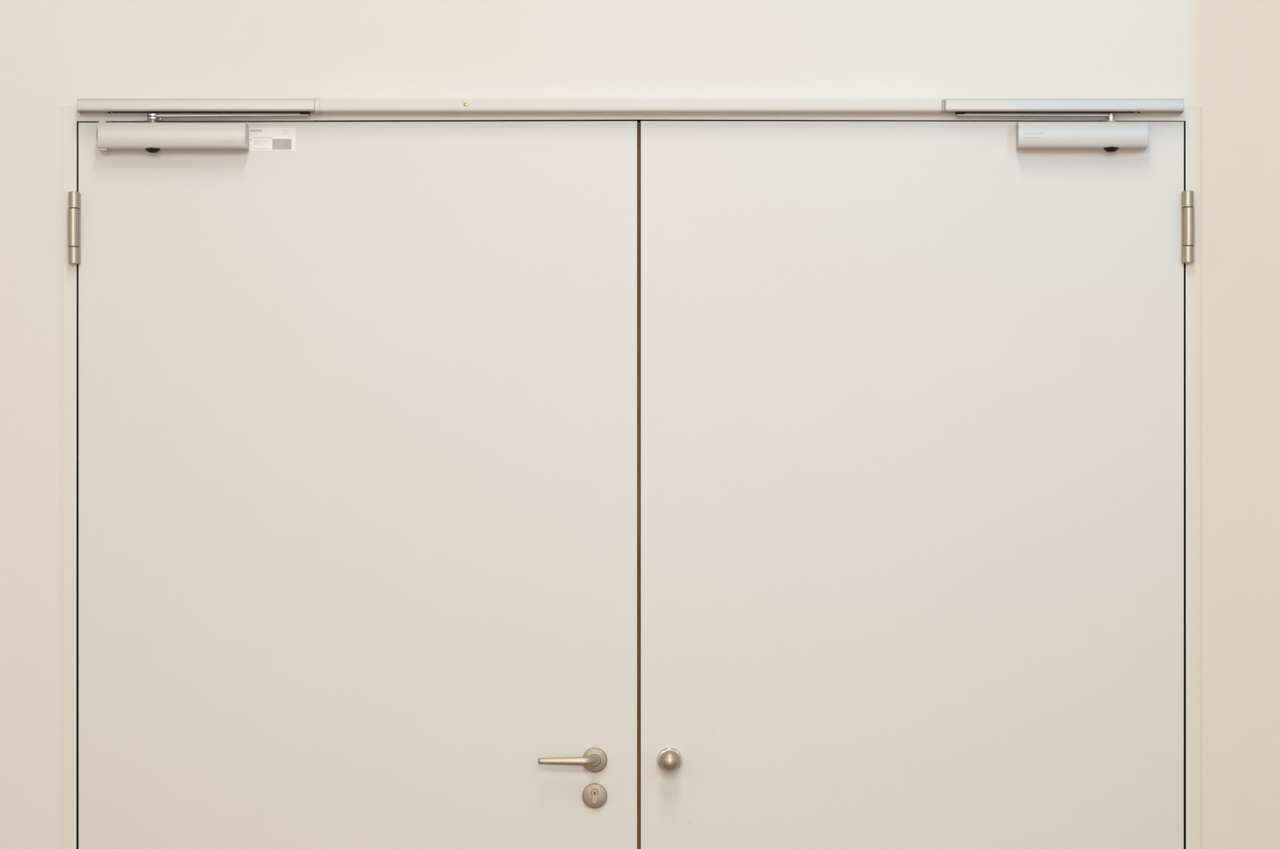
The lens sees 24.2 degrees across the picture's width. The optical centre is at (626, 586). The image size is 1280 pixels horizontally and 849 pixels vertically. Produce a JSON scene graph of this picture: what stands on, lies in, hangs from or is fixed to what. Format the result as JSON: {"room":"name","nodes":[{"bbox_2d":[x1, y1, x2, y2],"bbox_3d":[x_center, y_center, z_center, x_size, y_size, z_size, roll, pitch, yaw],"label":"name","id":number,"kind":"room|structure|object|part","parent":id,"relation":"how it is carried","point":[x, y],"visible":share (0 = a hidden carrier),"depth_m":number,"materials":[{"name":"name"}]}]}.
{"room":"building corridor","nodes":[
{"label":"building corridor","id":0,"kind":"room"},
{"bbox_2d":[0,0,1279,848],"bbox_3d":[0.000,-1.830,6.527,6.400,6.500,0.246,0,0,0],"label":"wall","id":1,"kind":"structure","parent":0,"point":[1222,57],"depth_m":6.40,"materials":[{"name":"paint"}]},
{"bbox_2d":[67,97,1184,848],"bbox_3d":[-0.004,0.186,6.402,2.383,2.455,0.121,0,0,0],"label":"door","id":2,"kind":"structure","parent":1,"relation":"in","point":[358,404],"depth_m":6.40,"materials":[{"name":"paint"}]},
{"bbox_3d":[-0.917,-1.027,6.381,0.503,0.027,0.038,0,0,0],"label":"rail","id":3,"kind":"part","parent":2,"relation":"part of","materials":[{"name":"silver metal"}]},
{"bbox_2d":[97,111,310,153],"bbox_3d":[-0.903,-0.971,6.377,0.451,0.088,0.047,0,0,0],"label":"door closer","id":4,"kind":"object","parent":2,"relation":"attached to","point":[152,136],"depth_m":6.35,"materials":[{"name":"silver metal"}]},
{"bbox_3d":[-0.842,-1.005,6.380,0.329,0.006,0.014,0,0,-1],"label":"sliding arm","id":5,"kind":"part","parent":4,"relation":"part of","materials":[{"name":"silver metal"}]},
{"bbox_3d":[-0.811,-0.960,6.379,0.001,0.054,0.040,0,0,0],"label":"plate","id":6,"kind":"part","parent":4,"relation":"part of","materials":[{"name":"silver metal"}]},
{"bbox_3d":[-0.810,-0.956,6.385,0.002,0.042,0.029,0,0,0],"label":"plate","id":7,"kind":"part","parent":4,"relation":"part of","materials":[{"name":"silver metal"}]},
{"bbox_2d":[248,127,295,151],"bbox_3d":[-0.760,-0.959,6.400,0.101,0.051,0.001,0,0,0],"label":"sticker","id":8,"kind":"object","parent":2,"relation":"attached to","point":[266,139],"visible":1,"depth_m":6.40,"materials":[{"name":"white paper"}]},
{"bbox_3d":[-0.123,0.371,6.368,0.131,0.020,0.053,0,0,0],"label":"handle","id":9,"kind":"part","parent":2,"relation":"part of","materials":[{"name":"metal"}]},
{"bbox_3d":[0.008,-1.026,6.380,2.359,0.030,0.040,0,0,0],"label":"door guide rail","id":10,"kind":"part","parent":2,"relation":"part of","materials":[{"name":"silver metal"}]},
{"bbox_3d":[0.009,-1.027,6.381,1.324,0.027,0.038,0,0,0],"label":"rail","id":11,"kind":"part","parent":2,"relation":"part of","materials":[{"name":"silver metal"}]},
{"bbox_3d":[0.932,-1.026,6.381,0.505,0.027,0.038,0,0,0],"label":"rail","id":12,"kind":"part","parent":2,"relation":"part of","materials":[{"name":"silver metal"}]},
{"bbox_2d":[59,105,1202,848],"bbox_3d":[0.008,0.194,6.455,2.454,2.451,0.110,0,0,0],"label":"trim","id":13,"kind":"structure","parent":1,"relation":"attached to","point":[1192,116],"depth_m":6.40,"materials":[{"name":"white paint"}]},
{"bbox_2d":[640,120,1194,848],"bbox_3d":[0.621,0.208,6.395,1.186,2.412,0.133,0,0,0],"label":"door","id":14,"kind":"structure","parent":1,"relation":"in","point":[911,393],"depth_m":6.40,"materials":[{"name":"paint"}]},
{"bbox_3d":[0.092,0.371,6.362,0.046,0.046,0.067,0,0,0],"label":"knob","id":15,"kind":"part","parent":14,"relation":"part of","materials":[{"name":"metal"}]},
{"bbox_2d":[955,111,1147,152],"bbox_3d":[0.906,-0.972,6.378,0.408,0.086,0.044,0,0,0],"label":"door closer","id":16,"kind":"object","parent":14,"relation":"attached to","point":[1110,135],"depth_m":6.36,"materials":[{"name":"silver metal"}]},
{"bbox_3d":[0.867,-1.006,6.380,0.326,0.005,0.013,0,0,1],"label":"sliding arm","id":17,"kind":"part","parent":16,"relation":"part of","materials":[{"name":"silver metal"}]}
]}

